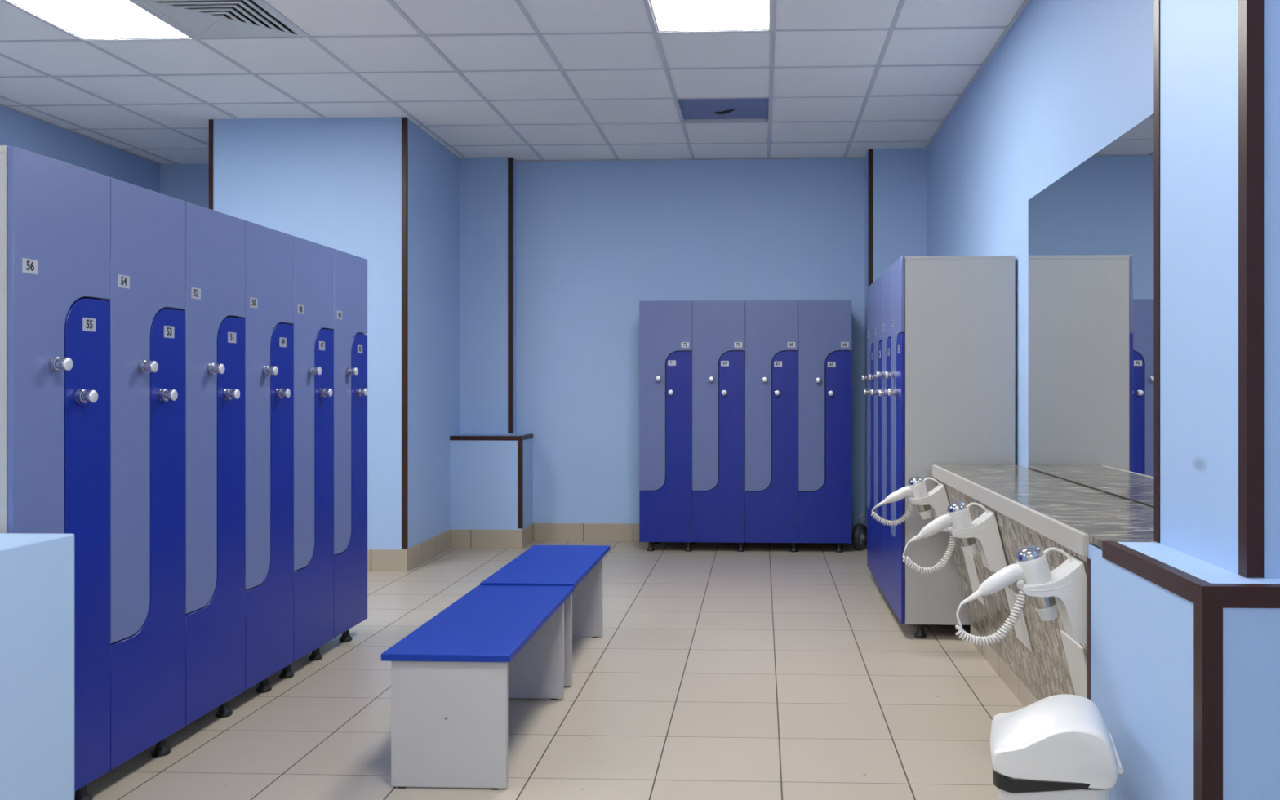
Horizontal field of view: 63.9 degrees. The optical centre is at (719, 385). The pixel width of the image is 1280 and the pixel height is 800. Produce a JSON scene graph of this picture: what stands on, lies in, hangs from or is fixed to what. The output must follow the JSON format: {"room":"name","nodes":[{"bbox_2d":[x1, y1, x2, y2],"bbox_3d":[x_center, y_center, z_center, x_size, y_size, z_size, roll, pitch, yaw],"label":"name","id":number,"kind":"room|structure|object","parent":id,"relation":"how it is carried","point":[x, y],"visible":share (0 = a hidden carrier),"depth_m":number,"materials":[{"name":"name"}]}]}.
{"room":"changing room","nodes":[
{"label":"changing room","id":0,"kind":"room"},
{"bbox_2d":[0,533,74,799],"bbox_3d":[-2.148,0.819,1.594,0.820,0.860,2.212,0,0,2],"label":"wall","id":1,"kind":"structure","parent":0,"point":[37,571],"depth_m":2.55,"materials":[{"name":"blue paint"}]},
{"bbox_2d":[0,106,159,192],"bbox_3d":[-4.825,-0.361,2.961,0.100,3.380,10.730,0,0,2],"label":"wall","id":2,"kind":"structure","parent":0,"point":[18,130],"depth_m":7.27,"materials":[{"name":"blue paint"}]},
{"bbox_2d":[213,116,460,549],"bbox_3d":[-2.758,-0.287,7.569,1.350,3.071,1.355,0,0,2],"label":"column","id":3,"kind":"structure","parent":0,"point":[335,183],"depth_m":6.90,"materials":[{"name":"blue paint"}]},
{"bbox_2d":[208,119,213,209],"bbox_3d":[-3.447,-0.352,6.932,0.031,2.901,0.031,0,0,2],"label":"strip","id":4,"kind":"object","parent":3,"relation":"attached to","point":[211,121],"visible":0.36,"depth_m":6.92,"materials":[{"name":"brown plastic"}]},
{"bbox_2d":[401,117,408,549],"bbox_3d":[-2.123,-0.352,6.878,0.031,2.901,0.031,0,0,2],"label":"strip","id":5,"kind":"object","parent":3,"relation":"attached to","point":[404,120],"visible":1,"depth_m":6.86,"materials":[{"name":"brown plastic"}]},
{"bbox_2d":[367,528,451,571],"bbox_3d":[-2.766,1.176,7.375,1.370,0.145,0.985,0,0,2],"label":"baseboard","id":6,"kind":"structure","parent":3,"relation":"attached to","point":[378,560],"depth_m":6.87,"materials":[{"name":"beige tile"}]},
{"bbox_2d":[459,157,515,435],"bbox_3d":[-1.849,-0.717,8.146,0.420,2.211,0.130,0,0,2],"label":"wall","id":7,"kind":"structure","parent":0,"point":[483,181],"depth_m":8.08,"materials":[{"name":"blue paint"}]},
{"bbox_2d":[507,157,513,433],"bbox_3d":[-1.657,-0.712,8.089,0.037,2.181,0.037,0,0,2],"label":"strip","id":8,"kind":"object","parent":7,"relation":"attached to","point":[510,160],"visible":1,"depth_m":8.07,"materials":[{"name":"brown plastic"}]},
{"bbox_2d":[449,434,533,529],"bbox_3d":[-1.787,0.820,8.018,0.555,0.858,0.380,0,0,2],"label":"half wall","id":9,"kind":"structure","parent":0,"point":[483,474],"depth_m":7.83,"materials":[{"name":"blue paint"}]},
{"bbox_2d":[449,433,533,440],"bbox_3d":[-1.785,0.404,8.017,0.558,0.034,0.383,0,0,2],"label":"edging","id":10,"kind":"object","parent":9,"relation":"attached to","point":[529,436],"visible":1,"depth_m":7.83,"materials":[{"name":"brown plastic"}]},
{"bbox_2d":[450,523,533,548],"bbox_3d":[-1.777,1.176,8.008,0.555,0.145,0.380,0,0,2],"label":"baseboard","id":11,"kind":"structure","parent":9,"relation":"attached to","point":[460,538],"depth_m":7.82,"materials":[{"name":"beige tile"}]},
{"bbox_2d":[517,440,523,528],"bbox_3d":[-1.530,0.756,7.831,0.033,0.675,0.033,0,0,2],"label":"strip","id":12,"kind":"object","parent":9,"relation":"attached to","point":[520,443],"visible":1,"depth_m":7.82,"materials":[{"name":"brown plastic"}]},
{"bbox_2d":[160,158,864,524],"bbox_3d":[-1.486,-0.361,8.246,6.347,3.380,0.100,0,0,2],"label":"wall","id":13,"kind":"structure","parent":0,"point":[595,240],"depth_m":8.17,"materials":[{"name":"blue paint"}]},
{"bbox_2d":[533,523,855,542],"bbox_3d":[-0.177,1.176,8.139,2.652,0.145,0.010,0,0,2],"label":"baseboard","id":14,"kind":"structure","parent":13,"relation":"attached to","point":[597,532],"depth_m":8.17,"materials":[{"name":"beige tile"}]},
{"bbox_2d":[0,0,1030,164],"bbox_3d":[-1.704,-1.816,2.836,6.147,0.033,10.730,0,0,2],"label":"ceiling","id":15,"kind":"structure","parent":0,"point":[521,80],"depth_m":5.93,"materials":[{"name":"tile"}]},
{"bbox_2d":[7,0,191,39],"bbox_3d":[-3.039,-1.833,5.024,0.576,0.059,0.576,0,0,2],"label":"ceiling light","id":16,"kind":"object","parent":15,"relation":"attached to","point":[84,19],"visible":0.76,"depth_m":5.02,"materials":[{"name":"white plastic"}]},
{"bbox_2d":[135,0,304,38],"bbox_3d":[-2.439,-1.819,5.000,0.576,0.034,0.576,0,0,2],"label":"ceiling vent","id":17,"kind":"object","parent":15,"relation":"in","point":[202,19],"visible":0.99,"depth_m":5.01,"materials":[{"name":"white metal"}]},
{"bbox_2d":[648,0,771,31],"bbox_3d":[-0.041,-1.833,4.903,0.576,0.059,0.576,0,0,2],"label":"ceiling light","id":18,"kind":"object","parent":15,"relation":"attached to","point":[668,15],"visible":0.98,"depth_m":4.98,"materials":[{"name":"white plastic"}]},
{"bbox_2d":[678,97,768,119],"bbox_3d":[0.031,-1.827,6.702,0.576,0.014,0.576,0,0,2],"label":"ceiling hatch","id":19,"kind":"object","parent":15,"relation":"attached to","point":[754,108],"visible":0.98,"depth_m":6.74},
{"bbox_2d":[74,541,1024,799],"bbox_3d":[-1.704,1.288,2.836,6.147,0.080,10.730,0,0,2],"label":"floor","id":20,"kind":"structure","parent":0,"point":[716,671],"depth_m":3.99,"materials":[{"name":"beige tile"}]},
{"bbox_2d":[0,145,110,799],"bbox_3d":[-2.090,0.306,2.918,0.548,1.885,0.407,0,0,2],"label":"locker","id":21,"kind":"object","parent":20,"relation":"on","point":[55,215],"visible":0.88,"depth_m":2.89,"materials":[{"name":"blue laminate"}]},
{"bbox_2d":[104,177,185,770],"bbox_3d":[-2.074,0.306,3.325,0.548,1.885,0.407,0,0,2],"label":"locker","id":22,"kind":"object","parent":20,"relation":"on","point":[147,300],"visible":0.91,"depth_m":3.30,"materials":[{"name":"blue laminate"}]},
{"bbox_2d":[180,201,244,725],"bbox_3d":[-2.058,0.306,3.731,0.548,1.885,0.407,0,0,2],"label":"locker","id":23,"kind":"object","parent":20,"relation":"on","point":[215,241],"visible":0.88,"depth_m":3.69,"materials":[{"name":"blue laminate"}]},
{"bbox_2d":[240,220,293,693],"bbox_3d":[-2.041,0.306,4.138,0.548,1.885,0.407,0,0,2],"label":"locker","id":24,"kind":"object","parent":20,"relation":"on","point":[268,252],"visible":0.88,"depth_m":4.11,"materials":[{"name":"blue laminate"}]},
{"bbox_2d":[279,235,333,679],"bbox_3d":[-2.025,0.306,4.545,0.548,1.885,0.407,0,0,2],"label":"locker","id":25,"kind":"object","parent":20,"relation":"on","point":[313,262],"visible":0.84,"depth_m":4.53,"materials":[{"name":"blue laminate"}]},
{"bbox_2d":[329,248,367,642],"bbox_3d":[-2.009,0.306,4.951,0.548,1.885,0.407,0,0,2],"label":"locker","id":26,"kind":"object","parent":20,"relation":"on","point":[350,271],"visible":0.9,"depth_m":4.92,"materials":[{"name":"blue laminate"}]},
{"bbox_2d":[381,585,573,790],"bbox_3d":[-0.825,1.038,3.688,0.401,0.420,1.087,0,0,2],"label":"bench","id":27,"kind":"object","parent":20,"relation":"on","point":[454,677],"visible":1,"depth_m":3.16,"materials":[{"name":"blue plastic"}]},
{"bbox_2d":[480,545,609,687],"bbox_3d":[-0.779,1.034,4.735,0.394,0.429,1.010,0,0,2],"label":"bench","id":28,"kind":"object","parent":20,"relation":"on","point":[579,566],"visible":0.53,"depth_m":4.79,"materials":[{"name":"blue plastic"}]},
{"bbox_2d":[639,300,695,551],"bbox_3d":[-0.398,0.306,7.863,0.397,1.885,0.518,0,0,2],"label":"locker","id":29,"kind":"object","parent":20,"relation":"on","point":[665,326],"visible":0.99,"depth_m":7.65,"materials":[{"name":"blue laminate"}]},
{"bbox_2d":[692,300,746,551],"bbox_3d":[-0.001,0.306,7.847,0.397,1.885,0.518,0,0,2],"label":"locker","id":30,"kind":"object","parent":20,"relation":"on","point":[718,326],"visible":0.99,"depth_m":7.64,"materials":[{"name":"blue laminate"}]},
{"bbox_2d":[745,300,798,552],"bbox_3d":[0.396,0.306,7.831,0.397,1.885,0.518,0,0,2],"label":"locker","id":31,"kind":"object","parent":20,"relation":"on","point":[771,326],"visible":1,"depth_m":7.62,"materials":[{"name":"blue laminate"}]},
{"bbox_2d":[798,300,851,552],"bbox_3d":[0.792,0.306,7.816,0.397,1.885,0.518,0,0,2],"label":"locker","id":32,"kind":"object","parent":20,"relation":"on","point":[824,326],"visible":0.99,"depth_m":7.61,"materials":[{"name":"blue laminate"}]},
{"bbox_2d":[851,511,866,550],"bbox_3d":[1.067,1.104,7.752,0.062,0.289,0.200,0,0,32],"label":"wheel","id":33,"kind":"object","parent":20,"relation":"on","point":[859,538],"visible":0.98,"depth_m":7.72,"materials":[{"name":"black rubber"}]},
{"bbox_2d":[862,281,874,577],"bbox_3d":[1.202,0.306,6.431,0.601,1.885,0.407,0,0,2],"label":"locker","id":34,"kind":"object","parent":20,"relation":"on","point":[870,290],"visible":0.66,"depth_m":6.43,"materials":[{"name":"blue laminate"}]},
{"bbox_2d":[868,275,883,589],"bbox_3d":[1.186,0.306,6.025,0.601,1.885,0.407,0,0,2],"label":"locker","id":35,"kind":"object","parent":20,"relation":"on","point":[877,282],"visible":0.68,"depth_m":6.03,"materials":[{"name":"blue laminate"}]},
{"bbox_2d":[875,266,891,604],"bbox_3d":[1.169,0.306,5.618,0.601,1.885,0.407,0,0,2],"label":"locker","id":36,"kind":"object","parent":20,"relation":"on","point":[886,276],"visible":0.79,"depth_m":5.63,"materials":[{"name":"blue laminate"}]},
{"bbox_2d":[884,255,1015,638],"bbox_3d":[1.153,0.306,5.211,0.601,1.885,0.407,0,0,2],"label":"locker","id":37,"kind":"object","parent":20,"relation":"on","point":[952,392],"visible":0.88,"depth_m":5.01,"materials":[{"name":"grey laminate"}]},
{"bbox_2d":[932,464,1155,700],"bbox_3d":[1.198,0.818,3.760,0.420,0.861,2.450,0,0,2],"label":"countertop","id":38,"kind":"structure","parent":20,"relation":"on","point":[1030,507],"depth_m":3.56,"materials":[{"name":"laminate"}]},
{"bbox_2d":[871,476,951,532],"bbox_3d":[0.901,0.553,4.788,0.384,0.253,0.106,0,0,2],"label":"hair dryer","id":39,"kind":"object","parent":38,"relation":"attached to","point":[937,499],"visible":0.97,"depth_m":4.76,"materials":[{"name":"white plastic"}]},
{"bbox_2d":[919,509,931,519],"bbox_3d":[0.962,0.602,4.785,0.059,0.049,0.060,0,0,2],"label":"cup","id":40,"kind":"object","parent":39,"relation":"on","point":[925,513],"depth_m":4.76,"materials":[{"name":"white plastic"}]},
{"bbox_2d":[902,501,1006,574],"bbox_3d":[0.865,0.564,3.778,0.377,0.272,0.106,0,0,2],"label":"hair dryer","id":41,"kind":"object","parent":38,"relation":"attached to","point":[984,529],"visible":1,"depth_m":3.75,"materials":[{"name":"white plastic"}]},
{"bbox_2d":[960,542,977,555],"bbox_3d":[0.921,0.604,3.776,0.059,0.049,0.060,0,0,2],"label":"cup","id":42,"kind":"object","parent":41,"relation":"on","point":[969,548],"depth_m":3.75,"materials":[{"name":"white plastic"}]},
{"bbox_2d":[962,550,985,604],"bbox_3d":[1.122,0.844,4.519,0.058,0.213,0.210,0,0,2],"label":"cover plate","id":43,"kind":"object","parent":38,"relation":"on","point":[970,561],"visible":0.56,"depth_m":4.49,"materials":[{"name":"white plastic"}]},
{"bbox_2d":[970,624,1038,706],"bbox_3d":[1.182,1.191,3.816,0.012,0.115,2.340,0,0,2],"label":"baseboard","id":44,"kind":"structure","parent":38,"relation":"attached to","point":[1021,692],"depth_m":4.27,"materials":[{"name":"beige tile"}]},
{"bbox_2d":[1004,586,1032,651],"bbox_3d":[1.092,0.849,3.742,0.054,0.199,0.205,0,0,2],"label":"cover plate","id":45,"kind":"object","parent":38,"relation":"on","point":[1020,626],"visible":0.64,"depth_m":3.71,"materials":[{"name":"white plastic"}]},
{"bbox_2d":[955,545,1086,645],"bbox_3d":[0.825,0.568,2.754,0.376,0.272,0.106,0,0,2],"label":"hair dryer","id":46,"kind":"object","parent":38,"relation":"attached to","point":[1063,588],"visible":1,"depth_m":2.73,"materials":[{"name":"white plastic"}]},
{"bbox_2d":[1035,602,1057,621],"bbox_3d":[0.880,0.608,2.752,0.059,0.049,0.060,0,0,2],"label":"cup","id":47,"kind":"object","parent":46,"relation":"on","point":[1047,611],"depth_m":2.73,"materials":[{"name":"white plastic"}]},
{"bbox_2d":[1059,630,1086,697],"bbox_3d":[1.064,0.854,3.017,0.058,0.213,0.215,0,0,2],"label":"cover plate","id":48,"kind":"object","parent":38,"relation":"on","point":[1075,654],"visible":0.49,"depth_m":3.02,"materials":[{"name":"white plastic"}]},
{"bbox_2d":[990,693,1123,799],"bbox_3d":[0.756,0.988,2.320,0.275,0.521,0.274,0,0,15],"label":"trash bin","id":49,"kind":"object","parent":20,"relation":"on","point":[1057,747],"visible":1,"depth_m":2.20,"materials":[{"name":"white plastic"}]},
{"bbox_2d":[864,147,926,546],"bbox_3d":[1.359,-0.287,7.927,0.435,3.071,0.310,0,0,2],"label":"wall","id":50,"kind":"structure","parent":0,"point":[900,175],"depth_m":7.77,"materials":[{"name":"blue paint"}]},
{"bbox_2d":[867,148,873,287],"bbox_3d":[1.151,-0.327,7.795,0.035,2.951,0.035,0,0,2],"label":"strip","id":51,"kind":"object","parent":50,"relation":"attached to","point":[870,152],"visible":0.36,"depth_m":7.78,"materials":[{"name":"brown plastic"}]},
{"bbox_2d":[926,0,1153,467],"bbox_3d":[1.417,-0.361,2.710,0.100,3.380,10.730,0,0,2],"label":"wall","id":52,"kind":"structure","parent":0,"point":[1068,78],"depth_m":4.81,"materials":[{"name":"blue paint"}]},
{"bbox_2d":[1027,113,1153,506],"bbox_3d":[1.401,-0.240,3.665,0.007,1.257,2.236,0,0,2],"label":"mirror","id":53,"kind":"object","parent":52,"relation":"attached to","point":[1091,231],"visible":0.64,"depth_m":3.81,"materials":[{"name":"clear glass"}]},
{"bbox_2d":[1088,542,1279,799],"bbox_3d":[1.147,0.819,2.301,0.407,0.860,0.690,0,0,2],"label":"wall","id":54,"kind":"structure","parent":0,"point":[1142,631],"depth_m":2.14,"materials":[{"name":"blue paint"}]},
{"bbox_2d":[1086,557,1090,700],"bbox_3d":[0.965,0.849,2.646,0.021,0.800,0.021,0,0,2],"label":"strip","id":55,"kind":"object","parent":54,"relation":"attached to","point":[1088,560],"visible":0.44,"depth_m":2.64,"materials":[{"name":"brown plastic"}]},
{"bbox_2d":[1102,540,1279,608],"bbox_3d":[1.143,0.406,2.240,0.410,0.041,0.575,0,0,2],"label":"edging","id":56,"kind":"object","parent":54,"relation":"attached to","point":[1197,591],"visible":1,"depth_m":2.02,"materials":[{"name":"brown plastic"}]},
{"bbox_2d":[1193,603,1222,799],"bbox_3d":[0.947,0.838,1.980,0.039,0.822,0.039,0,0,2],"label":"strip","id":57,"kind":"object","parent":54,"relation":"attached to","point":[1207,621],"visible":1,"depth_m":1.96,"materials":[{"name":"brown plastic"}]},
{"bbox_2d":[1155,0,1279,578],"bbox_3d":[1.212,-0.716,2.293,0.277,2.213,0.480,0,0,2],"label":"wall","id":58,"kind":"structure","parent":0,"point":[1199,38],"depth_m":2.24,"materials":[{"name":"blue paint"}]},
{"bbox_2d":[1153,0,1159,542],"bbox_3d":[1.096,-0.708,2.525,0.033,2.189,0.033,0,0,2],"label":"strip","id":59,"kind":"object","parent":58,"relation":"attached to","point":[1156,2],"visible":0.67,"depth_m":2.52,"materials":[{"name":"brown plastic"}]},
{"bbox_2d":[1238,0,1264,577],"bbox_3d":[1.079,-0.708,2.073,0.036,2.189,0.036,0,0,2],"label":"strip","id":60,"kind":"object","parent":58,"relation":"attached to","point":[1251,12],"visible":1,"depth_m":2.06,"materials":[{"name":"brown plastic"}]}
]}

